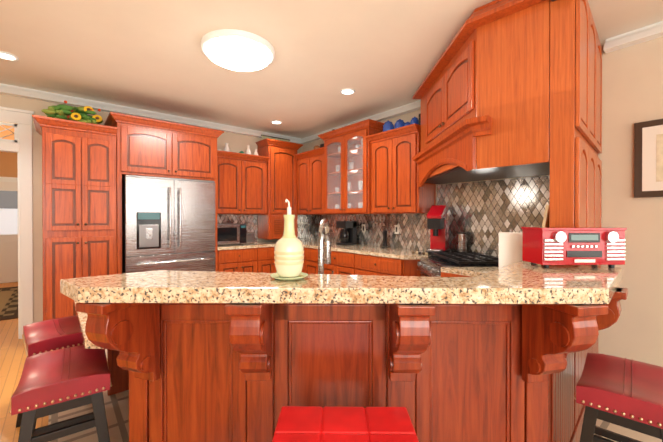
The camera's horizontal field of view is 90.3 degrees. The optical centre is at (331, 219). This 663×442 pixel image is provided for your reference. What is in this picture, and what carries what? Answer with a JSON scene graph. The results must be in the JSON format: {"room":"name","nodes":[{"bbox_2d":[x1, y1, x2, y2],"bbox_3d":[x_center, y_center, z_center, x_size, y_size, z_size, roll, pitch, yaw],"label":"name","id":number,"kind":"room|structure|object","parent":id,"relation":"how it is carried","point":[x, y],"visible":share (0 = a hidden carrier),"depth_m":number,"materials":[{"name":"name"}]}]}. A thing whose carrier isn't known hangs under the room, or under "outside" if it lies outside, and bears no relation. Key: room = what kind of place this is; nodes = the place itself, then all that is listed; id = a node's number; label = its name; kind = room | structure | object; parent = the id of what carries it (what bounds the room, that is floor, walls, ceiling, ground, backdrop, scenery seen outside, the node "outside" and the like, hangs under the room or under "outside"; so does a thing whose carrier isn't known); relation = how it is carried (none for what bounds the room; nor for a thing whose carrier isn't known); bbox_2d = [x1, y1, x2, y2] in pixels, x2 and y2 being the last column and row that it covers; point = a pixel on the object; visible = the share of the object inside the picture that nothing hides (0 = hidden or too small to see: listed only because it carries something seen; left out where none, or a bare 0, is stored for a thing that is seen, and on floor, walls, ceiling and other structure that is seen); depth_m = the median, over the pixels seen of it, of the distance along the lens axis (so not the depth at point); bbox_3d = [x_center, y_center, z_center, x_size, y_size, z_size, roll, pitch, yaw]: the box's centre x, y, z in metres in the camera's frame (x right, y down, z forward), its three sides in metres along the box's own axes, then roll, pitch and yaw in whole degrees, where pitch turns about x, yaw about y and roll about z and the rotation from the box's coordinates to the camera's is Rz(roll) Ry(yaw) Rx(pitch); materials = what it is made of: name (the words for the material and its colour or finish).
{"room":"kitchen","nodes":[
{"label":"kitchen","id":0,"kind":"room"},
{"bbox_2d":[0,152,17,177],"bbox_3d":[-6.719,-0.086,6.649,3.300,2.740,0.120,0,0,-40],"label":"wall","id":1,"kind":"structure","parent":0,"point":[8,164],"depth_m":6.69,"materials":[{"name":"paint"}]},
{"bbox_2d":[0,177,17,282],"bbox_3d":[-6.671,0.215,6.529,1.100,2.140,0.125,0,0,-40],"label":"window","id":2,"kind":"structure","parent":1,"relation":"in","point":[8,229],"depth_m":6.66,"materials":[{"name":"white paint"}]},
{"bbox_2d":[0,282,48,441],"bbox_3d":[-2.970,1.351,1.634,4.350,0.080,13.000,0,0,-40],"label":"floor","id":3,"kind":"structure","parent":0,"point":[13,356],"depth_m":2.83,"materials":[{"name":"brown wood"}]},
{"bbox_2d":[0,286,17,320],"bbox_3d":[-5.457,1.285,4.962,1.450,0.014,2.700,0,0,-40],"label":"rug","id":4,"kind":"object","parent":3,"relation":"on","point":[8,303],"visible":0.47,"depth_m":5.02,"materials":[{"name":"brown fabric"}]},
{"bbox_2d":[16,316,83,427],"bbox_3d":[-1.683,0.984,2.046,0.511,0.648,0.386,0,0,44],"label":"stool","id":5,"kind":"object","parent":3,"relation":"on","point":[49,335],"visible":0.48,"depth_m":1.95,"materials":[{"name":"red leather"}]},
{"bbox_2d":[9,345,111,441],"bbox_3d":[-1.235,0.987,1.534,0.404,0.649,0.525,0,0,-40],"label":"stool","id":6,"kind":"object","parent":3,"relation":"on","point":[58,381],"visible":1,"depth_m":1.42,"materials":[{"name":"red leather"}]},
{"bbox_2d":[0,94,301,322],"bbox_3d":[-3.113,-0.071,3.882,6.600,2.740,0.100,0,0,-40],"label":"wall","id":7,"kind":"structure","parent":0,"point":[238,143],"depth_m":3.69,"materials":[{"name":"paint"}]},
{"bbox_2d":[0,122,16,142],"bbox_3d":[-3.777,-0.933,3.307,0.910,0.210,0.026,0,0,-40],"label":"picture","id":8,"kind":"object","parent":7,"relation":"in","point":[8,132],"depth_m":3.55,"materials":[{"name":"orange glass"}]},
{"bbox_2d":[0,106,33,338],"bbox_3d":[-3.777,0.057,3.312,1.180,2.490,0.134,0,0,-40],"label":"door frame","id":9,"kind":"structure","parent":7,"relation":"attached to","point":[22,146],"depth_m":3.59,"materials":[{"name":"white wood"}]},
{"bbox_2d":[0,83,299,143],"bbox_3d":[-3.053,-1.385,3.805,6.603,0.110,0.089,0,0,-40],"label":"crown molding","id":10,"kind":"structure","parent":7,"relation":"attached to","point":[5,89],"depth_m":4.15,"materials":[{"name":"white wood"}]},
{"bbox_2d":[217,150,268,213],"bbox_3d":[-1.432,-0.519,4.969,0.860,0.884,0.353,0,0,-40],"label":"upper cabinet","id":11,"kind":"object","parent":7,"relation":"attached to","point":[262,185],"depth_m":4.84,"materials":[{"name":"brown wood"}]},
{"bbox_2d":[224,143,229,151],"bbox_3d":[-1.556,-1.043,4.897,0.098,0.170,0.098,0,0,38],"label":"decorative vase","id":12,"kind":"object","parent":11,"relation":"on","point":[226,148],"depth_m":4.87,"materials":[{"name":"white ceramic"}]},
{"bbox_2d":[246,145,250,153],"bbox_3d":[-1.293,-1.054,5.128,0.088,0.190,0.088,0,0,38],"label":"decorative vase","id":13,"kind":"object","parent":11,"relation":"on","point":[248,151],"depth_m":5.10,"materials":[{"name":"white ceramic"}]},
{"bbox_2d":[0,0,662,138],"bbox_3d":[-1.948,-1.484,2.463,7.000,0.100,13.000,0,0,-40],"label":"ceiling","id":14,"kind":"structure","parent":0,"point":[379,56],"depth_m":2.82,"materials":[{"name":"paint"}]},
{"bbox_2d":[0,51,18,60],"bbox_3d":[-2.852,-1.429,2.883,0.169,0.011,0.169,0,0,29],"label":"recessed light","id":15,"kind":"object","parent":14,"relation":"in","point":[12,57],"depth_m":2.89,"materials":[{"name":"white"}]},
{"bbox_2d":[201,29,274,71],"bbox_3d":[-0.781,-1.371,2.778,0.600,0.126,0.600,0,0,-40],"label":"flush ceiling light","id":16,"kind":"object","parent":14,"relation":"attached to","point":[238,50],"visible":1,"depth_m":2.63,"materials":[{"name":"white glass"}]},
{"bbox_2d":[271,120,281,123],"bbox_3d":[-0.813,-1.440,4.890,0.169,0.011,0.169,0,0,44],"label":"recessed light","id":17,"kind":"object","parent":14,"relation":"in","point":[274,121],"depth_m":4.89,"materials":[{"name":"white"}]},
{"bbox_2d":[340,88,354,94],"bbox_3d":[0.181,-1.434,3.701,0.169,0.011,0.169,0,0,44],"label":"recessed light","id":18,"kind":"object","parent":14,"relation":"in","point":[347,91],"depth_m":3.69,"materials":[{"name":"white"}]},
{"bbox_2d":[328,139,367,208],"bbox_3d":[0.328,-0.588,4.605,0.327,0.982,0.856,0,0,-40],"label":"contents","id":19,"kind":"object","parent":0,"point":[350,153],"depth_m":4.60,"materials":[{"name":"white ceramic"}]},
{"bbox_2d":[48,349,661,441],"bbox_3d":[0.822,1.350,1.769,3.630,0.080,8.380,0,0,-40],"label":"floor","id":20,"kind":"structure","parent":0,"point":[117,409],"depth_m":2.10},
{"bbox_2d":[32,115,116,320],"bbox_3d":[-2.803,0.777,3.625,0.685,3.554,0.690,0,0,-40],"label":"pantry cabinet","id":21,"kind":"object","parent":20,"relation":"on","point":[79,205],"visible":0.83,"depth_m":3.38,"materials":[{"name":"brown wood"}]},
{"bbox_2d":[41,101,102,123],"bbox_3d":[-2.862,-1.135,3.660,0.540,0.268,0.464,0,0,-40],"label":"sunflowers","id":22,"kind":"object","parent":21,"relation":"on","point":[63,111],"visible":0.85,"depth_m":3.53,"materials":[{"name":"green plant"}]},
{"bbox_2d":[104,112,223,273],"bbox_3d":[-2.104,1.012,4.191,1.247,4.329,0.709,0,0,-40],"label":"tall cabinet","id":23,"kind":"object","parent":20,"relation":"on","point":[150,147],"visible":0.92,"depth_m":3.87,"materials":[{"name":"brown wood"}]},
{"bbox_2d":[122,175,214,273],"bbox_3d":[-2.064,0.395,4.136,0.972,1.765,0.801,0,0,-40],"label":"refrigerator","id":24,"kind":"object","parent":20,"relation":"on","point":[168,223],"visible":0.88,"depth_m":3.82,"materials":[{"name":"silver metal"}]},
{"bbox_2d":[217,247,264,272],"bbox_3d":[-1.450,0.799,4.776,0.637,0.789,0.637,0,0,-40],"label":"base cabinet","id":25,"kind":"object","parent":20,"relation":"on","point":[257,257],"depth_m":4.54,"materials":[{"name":"brown wood"}]},
{"bbox_2d":[217,239,317,250],"bbox_3d":[-1.014,0.383,5.132,1.766,0.040,0.640,0,0,-40],"label":"countertop","id":26,"kind":"structure","parent":25,"relation":"on","point":[267,243],"depth_m":4.78,"materials":[{"name":"beige stone"}]},
{"bbox_2d":[217,223,245,244],"bbox_3d":[-1.538,0.213,4.780,0.480,0.300,0.395,0,0,-40],"label":"microwave","id":27,"kind":"object","parent":26,"relation":"on","point":[230,233],"visible":0.67,"depth_m":4.63,"materials":[{"name":"silver metal"}]},
{"bbox_2d":[246,232,254,243],"bbox_3d":[-1.293,0.279,5.041,0.180,0.165,0.185,0,0,-40],"label":"toaster","id":28,"kind":"object","parent":26,"relation":"on","point":[250,237],"visible":0.52,"depth_m":4.98,"materials":[{"name":"silver metal"}]},
{"bbox_2d":[257,146,296,239],"bbox_3d":[-0.878,-0.419,5.401,0.537,1.460,0.393,0,0,-40],"label":"upper cabinet","id":29,"kind":"object","parent":26,"relation":"on","point":[282,159],"depth_m":5.22,"materials":[{"name":"brown wood"}]},
{"bbox_2d":[261,135,289,141],"bbox_3d":[-0.919,-1.302,5.491,0.544,0.134,0.038,0,0,-40],"label":"sign","id":30,"kind":"object","parent":29,"relation":"on","point":[274,138],"visible":0.31,"depth_m":5.47,"materials":[{"name":"green"}]},
{"bbox_2d":[265,247,276,272],"bbox_3d":[-1.055,0.798,5.103,0.637,0.789,0.637,0,0,-40],"label":"base cabinet","id":31,"kind":"object","parent":20,"relation":"on","point":[270,267],"depth_m":4.82,"materials":[{"name":"brown wood"}]},
{"bbox_2d":[302,247,313,273],"bbox_3d":[-0.143,0.848,4.968,0.637,0.890,0.785,0,0,-40],"label":"base cabinet","id":32,"kind":"object","parent":20,"relation":"on","point":[308,265],"depth_m":4.70,"materials":[{"name":"brown wood"}]},
{"bbox_2d":[314,249,349,274],"bbox_3d":[0.293,0.851,4.440,0.637,0.890,0.833,0,0,-40],"label":"base cabinet","id":33,"kind":"object","parent":20,"relation":"on","point":[344,263],"depth_m":4.22,"materials":[{"name":"brown wood"}]},
{"bbox_2d":[60,261,627,441],"bbox_3d":[-0.201,0.771,2.016,2.248,1.075,2.831,0,0,-40],"label":"peninsula bar","id":34,"kind":"object","parent":20,"relation":"on","point":[202,356],"visible":1,"depth_m":1.38,"materials":[{"name":"brown wood"}]},
{"bbox_2d":[270,272,307,280],"bbox_3d":[-0.170,0.229,1.326,0.152,0.014,0.152,0,0,-40],"label":"plate","id":35,"kind":"object","parent":34,"relation":"on","point":[302,275],"visible":0.71,"depth_m":1.29,"materials":[{"name":"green ceramic"}]},
{"bbox_2d":[274,199,303,276],"bbox_3d":[-0.170,0.071,1.326,0.121,0.309,0.121,0,0,-40],"label":"bottle","id":36,"kind":"object","parent":35,"relation":"on","point":[289,254],"visible":1,"depth_m":1.28,"materials":[{"name":"beige ceramic"}]},
{"bbox_2d":[318,218,333,273],"bbox_3d":[-0.081,0.187,1.710,0.325,0.385,0.205,0,0,-40],"label":"sink faucet","id":37,"kind":"object","parent":34,"relation":"on","point":[324,252],"visible":0.6,"depth_m":1.69,"materials":[{"name":"silver metal"}]},
{"bbox_2d":[499,229,521,267],"bbox_3d":[1.074,0.218,1.977,0.150,0.320,0.150,0,0,-40],"label":"paper towel roll","id":38,"kind":"object","parent":34,"relation":"on","point":[510,247],"visible":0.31,"depth_m":1.92,"materials":[{"name":"white paper"}]},
{"bbox_2d":[521,227,626,267],"bbox_3d":[1.201,0.137,1.641,0.408,0.194,0.184,0,0,-1],"label":"radio","id":39,"kind":"object","parent":34,"relation":"on","point":[546,247],"visible":1,"depth_m":1.57,"materials":[{"name":"red plastic"}]},
{"bbox_2d":[272,406,418,441],"bbox_3d":[0.041,0.985,0.939,0.438,0.660,0.438,0,0,1],"label":"stool","id":40,"kind":"object","parent":20,"relation":"on","point":[336,424],"visible":1,"depth_m":1.05,"materials":[{"name":"red leather"}]},
{"bbox_2d":[350,253,403,275],"bbox_3d":[0.729,0.854,3.911,0.637,0.890,0.786,0,0,-40],"label":"base cabinet","id":41,"kind":"object","parent":20,"relation":"on","point":[360,264],"depth_m":3.70,"materials":[{"name":"brown wood"}]},
{"bbox_2d":[404,259,417,275],"bbox_3d":[1.150,0.857,3.422,0.611,0.890,0.519,0,0,-40],"label":"base cabinet","id":42,"kind":"object","parent":20,"relation":"on","point":[410,268],"depth_m":3.42,"materials":[{"name":"wood"}]},
{"bbox_2d":[302,243,498,274],"bbox_3d":[0.599,0.390,3.726,1.070,0.041,3.584,0,0,-40],"label":"countertop","id":43,"kind":"structure","parent":42,"relation":"on","point":[361,248],"depth_m":3.69,"materials":[{"name":"beige stone"}]},
{"bbox_2d":[336,221,356,245],"bbox_3d":[0.214,0.193,4.723,0.220,0.340,0.200,0,0,-40],"label":"coffee maker","id":44,"kind":"object","parent":43,"relation":"on","point":[348,234],"visible":1,"depth_m":4.67,"materials":[{"name":"black plastic"}]},
{"bbox_2d":[382,226,387,247],"bbox_3d":[0.695,0.226,4.290,0.092,0.278,0.084,0,0,-40],"label":"soap dispenser","id":45,"kind":"object","parent":43,"relation":"on","point":[384,239],"visible":1,"depth_m":4.27,"materials":[{"name":"black plastic"}]},
{"bbox_2d":[412,251,427,254],"bbox_3d":[0.942,0.356,3.504,0.048,0.027,0.204,0,0,-40],"label":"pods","id":46,"kind":"object","parent":43,"relation":"on","point":[423,253],"visible":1,"depth_m":3.49,"materials":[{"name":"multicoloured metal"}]},
{"bbox_2d":[426,205,449,254],"bbox_3d":[1.152,0.108,3.562,0.171,0.523,0.352,0,0,32],"label":"espresso machine","id":47,"kind":"object","parent":43,"relation":"on","point":[437,224],"visible":0.98,"depth_m":3.51,"materials":[{"name":"red plastic"}]},
{"bbox_2d":[457,232,466,251],"bbox_3d":[1.378,0.252,3.486,0.104,0.235,0.104,0,0,-40],"label":"milk frother","id":48,"kind":"object","parent":43,"relation":"on","point":[461,241],"visible":0.73,"depth_m":3.44,"materials":[{"name":"silver metal"}]},
{"bbox_2d":[542,205,548,226],"bbox_3d":[1.377,0.142,2.132,0.089,0.467,0.200,0,0,44],"label":"cutting board","id":49,"kind":"object","parent":43,"relation":"on","point":[546,220],"visible":0.14,"depth_m":2.04,"materials":[{"name":"beige wood"}]},
{"bbox_2d":[418,270,478,276],"bbox_3d":[1.444,0.861,2.705,1.069,0.890,0.928,0,0,-40],"label":"base cabinet","id":50,"kind":"object","parent":20,"relation":"on","point":[443,273],"depth_m":2.53,"materials":[{"name":"wood"}]},
{"bbox_2d":[417,252,498,276],"bbox_3d":[1.192,0.817,3.003,0.696,0.962,0.760,0,0,-1],"label":"gas range","id":51,"kind":"object","parent":20,"relation":"on","point":[432,264],"visible":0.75,"depth_m":2.95,"materials":[{"name":"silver metal"}]},
{"bbox_2d":[549,0,601,441],"bbox_3d":[1.734,-0.061,2.303,0.143,2.734,1.121,0,0,44],"label":"tall cabinet","id":52,"kind":"object","parent":20,"relation":"on","point":[575,192],"visible":0.58,"depth_m":1.93,"materials":[{"name":"brown wood"}]},
{"bbox_2d":[574,353,662,441],"bbox_3d":[1.267,0.987,1.408,0.386,0.648,0.511,0,0,42],"label":"stool","id":53,"kind":"object","parent":20,"relation":"on","point":[623,392],"visible":1,"depth_m":1.33,"materials":[{"name":"red leather"}]},
{"bbox_2d":[302,37,662,366],"bbox_3d":[2.050,-0.066,2.905,0.120,2.740,8.180,0,0,-40],"label":"wall","id":54,"kind":"structure","parent":0,"point":[632,85],"depth_m":2.52,"materials":[{"name":"paint"}]},
{"bbox_2d":[295,147,342,214],"bbox_3d":[-0.208,-0.568,5.262,0.353,0.980,0.785,0,0,-40],"label":"upper cabinet","id":55,"kind":"object","parent":54,"relation":"attached to","point":[314,183],"depth_m":4.98,"materials":[{"name":"brown wood"}]},
{"bbox_2d":[314,143,323,148],"bbox_3d":[-0.144,-1.115,5.165,0.140,0.110,0.350,0,0,-40],"label":"box","id":56,"kind":"object","parent":55,"relation":"on","point":[317,146],"visible":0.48,"depth_m":5.19,"materials":[{"name":"brown"}]},
{"bbox_2d":[300,100,420,143],"bbox_3d":[0.308,-1.390,4.849,0.089,0.110,2.550,0,0,-40],"label":"crown molding","id":57,"kind":"structure","parent":54,"relation":"attached to","point":[414,106],"depth_m":4.35,"materials":[{"name":"white wood"}]},
{"bbox_2d":[367,123,435,213],"bbox_3d":[0.848,-0.557,3.983,0.353,0.970,0.710,0,0,-40],"label":"upper cabinet","id":58,"kind":"object","parent":54,"relation":"attached to","point":[389,179],"depth_m":3.83,"materials":[{"name":"brown wood"}]},
{"bbox_2d":[383,121,390,131],"bbox_3d":[0.711,-1.139,4.114,0.142,0.190,0.142,0,0,38],"label":"canister","id":59,"kind":"object","parent":58,"relation":"on","point":[388,125],"depth_m":4.05,"materials":[{"name":"blue ceramic"}]},
{"bbox_2d":[412,0,549,186],"bbox_3d":[1.227,-0.889,2.863,1.192,1.086,1.484,0,0,-40],"label":"range hood","id":60,"kind":"object","parent":54,"relation":"attached to","point":[482,93],"visible":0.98,"depth_m":2.16,"materials":[{"name":"brown wood"}]},
{"bbox_2d":[603,21,662,52],"bbox_3d":[3.368,-1.371,1.142,0.089,0.110,3.795,0,0,-40],"label":"crown molding","id":61,"kind":"structure","parent":54,"relation":"attached to","point":[637,36],"depth_m":2.46,"materials":[{"name":"white wood"}]},
{"bbox_2d":[634,119,662,197],"bbox_3d":[2.536,-0.442,2.188,0.036,0.560,0.780,0,0,-40],"label":"framed painting","id":62,"kind":"object","parent":54,"relation":"attached to","point":[648,158],"visible":0.98,"depth_m":2.42,"materials":[{"name":"brown"}]}
]}

